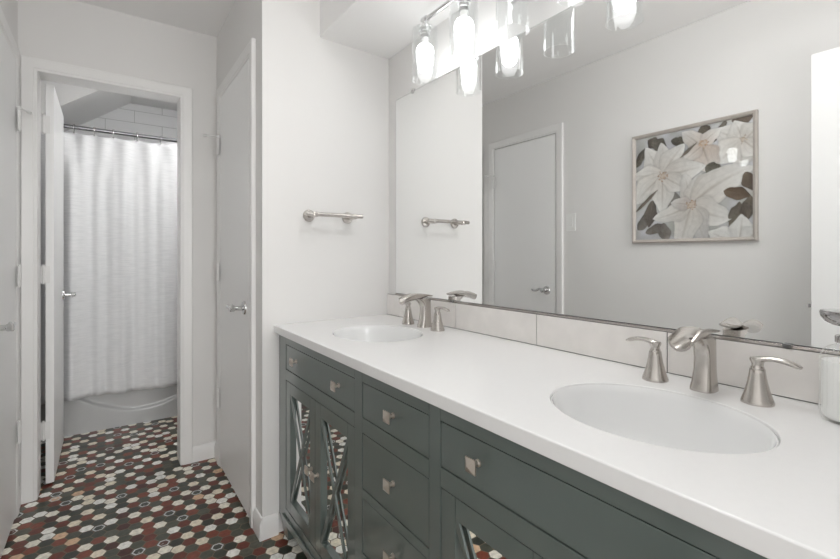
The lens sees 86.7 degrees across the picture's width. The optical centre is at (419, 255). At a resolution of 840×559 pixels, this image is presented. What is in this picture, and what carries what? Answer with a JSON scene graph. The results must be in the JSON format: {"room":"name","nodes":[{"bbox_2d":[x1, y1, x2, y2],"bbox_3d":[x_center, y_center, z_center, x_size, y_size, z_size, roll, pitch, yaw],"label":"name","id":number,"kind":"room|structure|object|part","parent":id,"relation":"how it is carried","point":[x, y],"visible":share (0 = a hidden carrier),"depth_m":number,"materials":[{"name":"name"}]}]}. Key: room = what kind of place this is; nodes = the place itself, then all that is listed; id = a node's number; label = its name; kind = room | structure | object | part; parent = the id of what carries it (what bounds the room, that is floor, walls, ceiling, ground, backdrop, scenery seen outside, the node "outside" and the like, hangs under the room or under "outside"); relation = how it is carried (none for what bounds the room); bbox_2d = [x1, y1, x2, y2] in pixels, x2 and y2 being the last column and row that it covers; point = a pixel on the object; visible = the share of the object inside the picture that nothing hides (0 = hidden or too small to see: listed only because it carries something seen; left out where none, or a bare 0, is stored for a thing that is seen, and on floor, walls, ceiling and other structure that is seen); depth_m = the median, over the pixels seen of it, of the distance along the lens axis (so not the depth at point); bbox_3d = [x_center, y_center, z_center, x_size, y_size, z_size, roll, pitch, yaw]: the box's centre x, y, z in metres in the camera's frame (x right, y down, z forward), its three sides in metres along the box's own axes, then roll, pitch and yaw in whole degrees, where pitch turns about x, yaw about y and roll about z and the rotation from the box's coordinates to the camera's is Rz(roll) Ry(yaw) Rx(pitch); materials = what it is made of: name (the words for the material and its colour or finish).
{"room":"bathroom","nodes":[
{"label":"bathroom","id":0,"kind":"room"},
{"bbox_2d":[0,0,17,45],"bbox_3d":[-1.023,-0.050,0.757,0.120,2.434,3.171,0,0,-35],"label":"wall","id":1,"kind":"structure","parent":0,"point":[9,8],"depth_m":1.97,"materials":[{"name":"white paint"}]},
{"bbox_2d":[0,6,19,519],"bbox_3d":[-1.662,0.118,1.679,0.139,2.098,0.732,0,0,-35],"label":"door frame","id":2,"kind":"structure","parent":1,"relation":"attached to","point":[4,26],"depth_m":1.98,"materials":[{"name":"white paint"}]},
{"bbox_2d":[0,28,31,558],"bbox_3d":[-1.618,0.143,1.754,0.098,2.015,0.671,0,0,-35],"label":"door","id":3,"kind":"structure","parent":1,"relation":"in","point":[7,60],"depth_m":1.78,"materials":[{"name":"white paint"}]},
{"bbox_3d":[-1.470,0.252,1.573,0.064,0.064,0.134,0,0,-35],"label":"handle","id":4,"kind":"part","parent":3,"relation":"part of","materials":[{"name":"silver metal"}]},
{"bbox_2d":[41,80,131,131],"bbox_3d":[-2.539,-0.972,3.178,0.820,0.590,0.694,0,0,-35],"label":"ceiling","id":5,"kind":"structure","parent":0,"point":[79,105],"depth_m":3.13,"materials":[{"name":"white paint"}]},
{"bbox_2d":[18,0,216,445],"bbox_3d":[-1.436,-0.050,2.480,2.020,2.434,0.120,0,0,-35],"label":"wall","id":6,"kind":"structure","parent":0,"point":[72,32],"depth_m":2.50,"materials":[{"name":"white paint"}]},
{"bbox_2d":[41,84,75,483],"bbox_3d":[-2.043,0.145,2.521,0.102,2.024,0.631,0,0,-32],"label":"door","id":7,"kind":"structure","parent":6,"relation":"in","point":[52,124],"depth_m":2.33,"materials":[{"name":"white paint"}]},
{"bbox_3d":[-2.137,0.242,2.710,0.064,0.064,0.148,0,0,-35],"label":"handle","id":8,"kind":"part","parent":7,"relation":"part of","materials":[{"name":"silver metal"}]},
{"bbox_2d":[20,55,192,504],"bbox_3d":[-1.611,0.114,2.344,0.726,2.107,0.139,0,0,-35],"label":"door frame","id":9,"kind":"structure","parent":6,"relation":"attached to","point":[33,70],"depth_m":2.15,"materials":[{"name":"white paint"}]},
{"bbox_2d":[193,441,216,462],"bbox_3d":[-1.205,1.123,2.509,0.128,0.088,0.098,0,0,-35],"label":"baseboard","id":10,"kind":"structure","parent":6,"relation":"attached to","point":[205,451],"depth_m":2.54,"materials":[{"name":"white paint"}]},
{"bbox_2d":[65,103,176,145],"bbox_3d":[-2.492,-0.050,3.700,1.700,2.434,0.106,0,0,-35],"label":"wall","id":11,"kind":"structure","parent":0,"point":[131,118],"depth_m":3.73,"materials":[{"name":"white tile"}]},
{"bbox_2d":[1,416,306,558],"bbox_3d":[-0.661,1.197,0.254,3.320,0.060,7.850,0,0,-35],"label":"floor","id":12,"kind":"structure","parent":0,"point":[122,492],"depth_m":2.04,"materials":[{"name":"tile"}]},
{"bbox_2d":[41,384,176,440],"bbox_3d":[-2.241,0.950,3.345,1.498,0.434,0.750,0,0,-35],"label":"bathtub","id":13,"kind":"object","parent":12,"relation":"on","point":[105,411],"visible":0.22,"depth_m":3.03,"materials":[{"name":"grey ceramic"}]},
{"bbox_2d":[279,335,767,558],"bbox_3d":[0.140,0.745,1.283,0.578,0.844,1.797,0,0,-35],"label":"vanity cabinet","id":14,"kind":"object","parent":12,"relation":"on","point":[369,468],"visible":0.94,"depth_m":1.02,"materials":[{"name":"green paint"}]},
{"bbox_3d":[-0.483,0.406,1.693,0.030,0.029,0.029,0,0,-35],"label":"knob","id":15,"kind":"part","parent":14,"relation":"part of","materials":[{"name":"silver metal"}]},
{"bbox_3d":[-0.060,1.069,1.110,0.007,0.029,1.744,0,0,-35],"label":"moulding","id":16,"kind":"part","parent":14,"relation":"part of","materials":[{"name":"green paint"}]},
{"bbox_3d":[-0.443,0.764,1.681,0.022,0.517,0.301,0,0,-35],"label":"door","id":17,"kind":"part","parent":14,"relation":"part of","materials":[{"name":"green paint"}]},
{"bbox_3d":[-0.441,0.764,1.683,0.003,0.425,0.209,0,0,-35],"label":"mirror panel","id":18,"kind":"part","parent":14,"relation":"part of","materials":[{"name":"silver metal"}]},
{"bbox_3d":[-0.393,0.755,1.564,0.030,0.029,0.029,0,0,-35],"label":"knob","id":19,"kind":"part","parent":14,"relation":"part of","materials":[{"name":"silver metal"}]},
{"bbox_3d":[-0.362,0.755,1.520,0.030,0.029,0.029,0,0,-35],"label":"knob","id":20,"kind":"part","parent":14,"relation":"part of","materials":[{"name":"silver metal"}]},
{"bbox_3d":[-0.356,0.410,1.557,0.022,0.097,0.605,0,0,-35],"label":"drawer","id":21,"kind":"part","parent":14,"relation":"part of","materials":[{"name":"green paint"}]},
{"bbox_3d":[-0.264,0.406,1.382,0.030,0.029,0.029,0,0,-35],"label":"knob","id":22,"kind":"part","parent":14,"relation":"part of","materials":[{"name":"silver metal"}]},
{"bbox_3d":[-0.269,0.764,1.433,0.022,0.517,0.301,0,0,-35],"label":"door","id":23,"kind":"part","parent":14,"relation":"part of","materials":[{"name":"green paint"}]},
{"bbox_3d":[-0.266,0.764,1.435,0.003,0.425,0.209,0,0,-35],"label":"mirror panel","id":24,"kind":"part","parent":14,"relation":"part of","materials":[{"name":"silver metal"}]},
{"bbox_3d":[-0.079,0.762,1.119,0.030,0.029,0.029,0,0,-35],"label":"knob","id":25,"kind":"part","parent":14,"relation":"part of","materials":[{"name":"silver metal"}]},
{"bbox_3d":[-0.079,0.579,1.119,0.030,0.029,0.029,0,0,-35],"label":"knob","id":26,"kind":"part","parent":14,"relation":"part of","materials":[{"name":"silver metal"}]},
{"bbox_3d":[-0.079,0.406,1.119,0.030,0.029,0.029,0,0,-35],"label":"knob","id":27,"kind":"part","parent":14,"relation":"part of","materials":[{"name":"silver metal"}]},
{"bbox_3d":[-0.061,0.766,1.139,0.022,0.153,0.316,0,0,-35],"label":"drawer","id":28,"kind":"part","parent":14,"relation":"part of","materials":[{"name":"green paint"}]},
{"bbox_3d":[-0.061,0.583,1.139,0.022,0.154,0.316,0,0,-35],"label":"drawer","id":29,"kind":"part","parent":14,"relation":"part of","materials":[{"name":"green paint"}]},
{"bbox_3d":[-0.061,0.410,1.139,0.022,0.097,0.316,0,0,-35],"label":"drawer","id":30,"kind":"part","parent":14,"relation":"part of","materials":[{"name":"green paint"}]},
{"bbox_3d":[0.103,0.406,0.862,0.030,0.029,0.029,0,0,-35],"label":"knob","id":31,"kind":"part","parent":14,"relation":"part of","materials":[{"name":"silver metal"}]},
{"bbox_3d":[0.145,0.764,0.852,0.003,0.425,0.209,0,0,-35],"label":"mirror panel","id":32,"kind":"part","parent":14,"relation":"part of","materials":[{"name":"mirror"}]},
{"bbox_3d":[0.143,0.764,0.850,0.022,0.517,0.301,0,0,-35],"label":"door","id":33,"kind":"part","parent":14,"relation":"part of","materials":[{"name":"green paint"}]},
{"bbox_2d":[274,314,839,558],"bbox_3d":[0.143,0.307,1.287,0.572,0.031,1.842,0,0,-35],"label":"countertop","id":34,"kind":"structure","parent":14,"relation":"on","point":[781,502],"depth_m":0.74,"materials":[{"name":"white stone"}]},
{"bbox_2d":[333,326,422,341],"bbox_3d":[-0.160,0.385,1.678,0.319,0.180,0.382,0,0,-35],"label":"sink","id":35,"kind":"object","parent":34,"relation":"in","point":[362,333],"visible":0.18,"depth_m":1.83,"materials":[{"name":"white ceramic"}]},
{"bbox_2d":[399,293,449,331],"bbox_3d":[-0.014,0.222,1.789,0.141,0.138,0.340,0,0,-35],"label":"faucet","id":36,"kind":"object","parent":34,"relation":"on","point":[424,303],"visible":1,"depth_m":1.79,"materials":[{"name":"silver metal"}]},
{"bbox_3d":[-0.050,0.257,1.894,0.056,0.068,0.054,0,0,-35],"label":"handle","id":37,"kind":"part","parent":36,"relation":"part of","materials":[{"name":"silver metal"}]},
{"bbox_3d":[-0.015,0.222,1.790,0.141,0.138,0.049,0,0,-35],"label":"spout","id":38,"kind":"part","parent":36,"relation":"part of","materials":[{"name":"silver metal"}]},
{"bbox_3d":[0.069,0.257,1.726,0.056,0.068,0.054,0,0,-35],"label":"handle","id":39,"kind":"part","parent":36,"relation":"part of","materials":[{"name":"silver metal"}]},
{"bbox_3d":[0.086,0.210,1.702,0.026,0.029,0.083,0,0,-35],"label":"lever","id":40,"kind":"part","parent":36,"relation":"part of","materials":[{"name":"silver metal"}]},
{"bbox_2d":[551,385,779,453],"bbox_3d":[0.433,0.385,0.836,0.319,0.180,0.382,0,0,-35],"label":"sink","id":41,"kind":"object","parent":34,"relation":"in","point":[655,417],"visible":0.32,"depth_m":0.95,"materials":[{"name":"white ceramic"}]},
{"bbox_2d":[626,326,802,407],"bbox_3d":[0.584,0.222,0.942,0.141,0.138,0.340,0,0,-35],"label":"faucet","id":42,"kind":"object","parent":34,"relation":"on","point":[756,392],"visible":1,"depth_m":0.94,"materials":[{"name":"silver metal"}]},
{"bbox_3d":[0.535,0.210,1.065,0.026,0.029,0.083,0,0,-35],"label":"lever","id":43,"kind":"part","parent":42,"relation":"part of","materials":[{"name":"silver metal"}]},
{"bbox_3d":[0.552,0.257,1.042,0.056,0.068,0.054,0,0,-35],"label":"handle","id":44,"kind":"part","parent":42,"relation":"part of","materials":[{"name":"silver metal"}]},
{"bbox_3d":[0.584,0.222,0.942,0.141,0.138,0.049,0,0,-35],"label":"spout","id":45,"kind":"part","parent":42,"relation":"part of","materials":[{"name":"silver metal"}]},
{"bbox_3d":[0.667,0.257,0.878,0.056,0.068,0.054,0,0,-35],"label":"handle","id":46,"kind":"part","parent":42,"relation":"part of","materials":[{"name":"silver metal"}]},
{"bbox_3d":[0.683,0.210,0.855,0.026,0.029,0.083,0,0,-35],"label":"lever","id":47,"kind":"part","parent":42,"relation":"part of","materials":[{"name":"silver metal"}]},
{"bbox_2d":[818,309,839,424],"bbox_3d":[0.747,0.193,0.767,0.080,0.195,0.097,0,0,11],"label":"soap dispenser","id":48,"kind":"object","parent":34,"relation":"on","point":[830,366],"visible":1,"depth_m":0.77,"materials":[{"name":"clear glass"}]},
{"bbox_3d":[0.230,0.410,0.726,0.022,0.097,0.605,0,0,-35],"label":"drawer","id":49,"kind":"part","parent":14,"relation":"part of","materials":[{"name":"green paint"}]},
{"bbox_2d":[75,0,234,110],"bbox_3d":[-0.661,-1.308,0.254,3.320,0.080,7.850,0,0,-35],"label":"ceiling","id":50,"kind":"structure","parent":0,"point":[207,17],"depth_m":2.32,"materials":[{"name":"white paint"}]},
{"bbox_2d":[217,0,388,531],"bbox_3d":[-0.612,-0.050,2.422,0.741,2.434,0.925,0,0,-35],"label":"wall","id":51,"kind":"structure","parent":0,"point":[322,105],"depth_m":1.95,"materials":[{"name":"white paint"}]},
{"bbox_2d":[203,59,248,516],"bbox_3d":[-0.956,0.143,2.203,0.116,2.015,0.641,0,0,-35],"label":"door","id":52,"kind":"structure","parent":51,"relation":"in","point":[234,103],"depth_m":2.15,"materials":[{"name":"white paint"}]},
{"bbox_3d":[-0.841,0.237,2.026,0.064,0.064,0.148,0,0,-35],"label":"handle","id":53,"kind":"part","parent":52,"relation":"part of","materials":[{"name":"silver metal"}]},
{"bbox_2d":[217,38,255,527],"bbox_3d":[-0.881,0.118,2.230,0.119,2.098,0.732,0,0,-35],"label":"door frame","id":54,"kind":"structure","parent":51,"relation":"attached to","point":[249,52],"depth_m":1.91,"materials":[{"name":"white paint"}]},
{"bbox_2d":[253,507,278,541],"bbox_3d":[-0.651,1.123,1.877,0.078,0.088,0.108,0,0,-35],"label":"baseboard","id":55,"kind":"structure","parent":51,"relation":"attached to","point":[266,527],"depth_m":1.84,"materials":[{"name":"white paint"}]},
{"bbox_2d":[303,210,362,223],"bbox_3d":[-0.388,-0.174,1.972,0.267,0.053,0.093,0,0,-35],"label":"towel bar","id":56,"kind":"object","parent":51,"relation":"attached to","point":[308,215],"visible":1,"depth_m":1.95,"materials":[{"name":"silver metal"}]},
{"bbox_3d":[-0.463,-0.174,1.916,0.053,0.053,0.087,0,0,-35],"label":"post","id":57,"kind":"part","parent":56,"relation":"part of","materials":[{"name":"silver metal"}]},
{"bbox_3d":[-0.312,-0.174,2.030,0.053,0.053,0.087,0,0,-35],"label":"post","id":58,"kind":"part","parent":56,"relation":"part of","materials":[{"name":"silver metal"}]},
{"bbox_2d":[320,0,472,58],"bbox_3d":[0.316,-1.121,1.223,0.366,0.294,2.148,0,0,-35],"label":"ceiling","id":59,"kind":"structure","parent":0,"point":[383,28],"depth_m":1.88,"materials":[{"name":"white paint"}]},
{"bbox_2d":[389,0,834,350],"bbox_3d":[0.549,-0.050,1.314,0.120,2.434,2.268,0,0,-35],"label":"wall","id":60,"kind":"structure","parent":0,"point":[405,75],"depth_m":1.83,"materials":[{"name":"white paint"}]},
{"bbox_2d":[412,0,529,80],"bbox_3d":[0.313,-0.827,1.394,0.172,0.273,1.025,0,0,-35],"label":"vanity light","id":61,"kind":"object","parent":60,"relation":"attached to","point":[464,25],"visible":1,"depth_m":1.55,"materials":[{"name":"white glass"}]},
{"bbox_2d":[419,15,430,38],"bbox_3d":[0.021,-0.898,1.750,0.048,0.085,0.048,0,0,-35],"label":"socket","id":62,"kind":"object","parent":61,"relation":"attached to","point":[425,30],"depth_m":1.74,"materials":[{"name":"silver metal"}]},
{"bbox_3d":[0.021,-0.790,1.750,0.105,0.201,0.105,0,0,-35],"label":"lamp shade","id":63,"kind":"part","parent":61,"relation":"part of","materials":[{"name":"clear glass"}]},
{"bbox_3d":[0.021,-0.775,1.750,0.070,0.111,0.070,0,0,-35],"label":"bulb","id":64,"kind":"part","parent":61,"relation":"part of","materials":[{"name":"white glass"}]},
{"bbox_3d":[0.021,-0.850,1.750,0.030,0.038,0.030,0,0,-35],"label":"bulb","id":65,"kind":"part","parent":61,"relation":"part of","materials":[{"name":"white glass"}]},
{"bbox_2d":[457,0,470,12],"bbox_3d":[0.155,-0.898,1.560,0.048,0.085,0.048,0,0,-35],"label":"socket","id":66,"kind":"object","parent":61,"relation":"attached to","point":[463,5],"depth_m":1.55,"materials":[{"name":"silver metal"}]},
{"bbox_3d":[0.155,-0.790,1.560,0.105,0.201,0.105,0,0,-35],"label":"lamp shade","id":67,"kind":"part","parent":61,"relation":"part of","materials":[{"name":"clear glass"}]},
{"bbox_3d":[0.155,-0.850,1.560,0.030,0.038,0.030,0,0,-35],"label":"bulb","id":68,"kind":"part","parent":61,"relation":"part of","materials":[{"name":"white glass"}]},
{"bbox_3d":[0.155,-0.775,1.560,0.070,0.111,0.070,0,0,-35],"label":"bulb","id":69,"kind":"part","parent":61,"relation":"part of","materials":[{"name":"white glass"}]},
{"bbox_3d":[0.286,-0.790,1.374,0.105,0.201,0.105,0,0,-35],"label":"lamp shade","id":70,"kind":"part","parent":61,"relation":"part of","materials":[{"name":"clear glass"}]},
{"bbox_3d":[0.374,-0.913,1.437,0.023,0.100,0.220,0,0,-35],"label":"wall plate","id":71,"kind":"part","parent":61,"relation":"part of","materials":[{"name":"silver metal"}]},
{"bbox_2d":[387,294,839,404],"bbox_3d":[0.373,0.240,1.449,0.012,0.102,1.842,0,0,-35],"label":"backsplash","id":72,"kind":"structure","parent":60,"relation":"attached to","point":[605,341],"depth_m":1.20,"materials":[{"name":"beige tile"}]},
{"bbox_2d":[395,0,839,354],"bbox_3d":[0.398,-0.284,1.410,0.014,0.946,1.789,0,0,-35],"label":"wall mirror","id":73,"kind":"object","parent":60,"relation":"attached to","point":[669,164],"visible":1,"depth_m":1.16,"materials":[{"name":"grey mirror"}]},
{"bbox_3d":[-2.687,-0.050,2.588,0.100,2.434,1.499,0,0,-35],"label":"wall","id":74,"kind":"structure","parent":0,"visible":0},
{"bbox_2d":[64,124,176,141],"bbox_3d":[-2.005,-0.824,3.010,1.498,0.068,0.068,0,0,-35],"label":"shower rod","id":75,"kind":"object","parent":74,"relation":"attached to","point":[65,125],"visible":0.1,"depth_m":2.99,"materials":[{"name":"silver metal"}]},
{"bbox_2d":[41,124,176,404],"bbox_3d":[-1.992,0.041,3.008,1.240,1.771,0.079,0,0,-35],"label":"shower curtain","id":76,"kind":"object","parent":75,"relation":"hanging from","point":[120,196],"visible":0.5,"depth_m":2.97,"materials":[{"name":"white fabric"}]}
]}

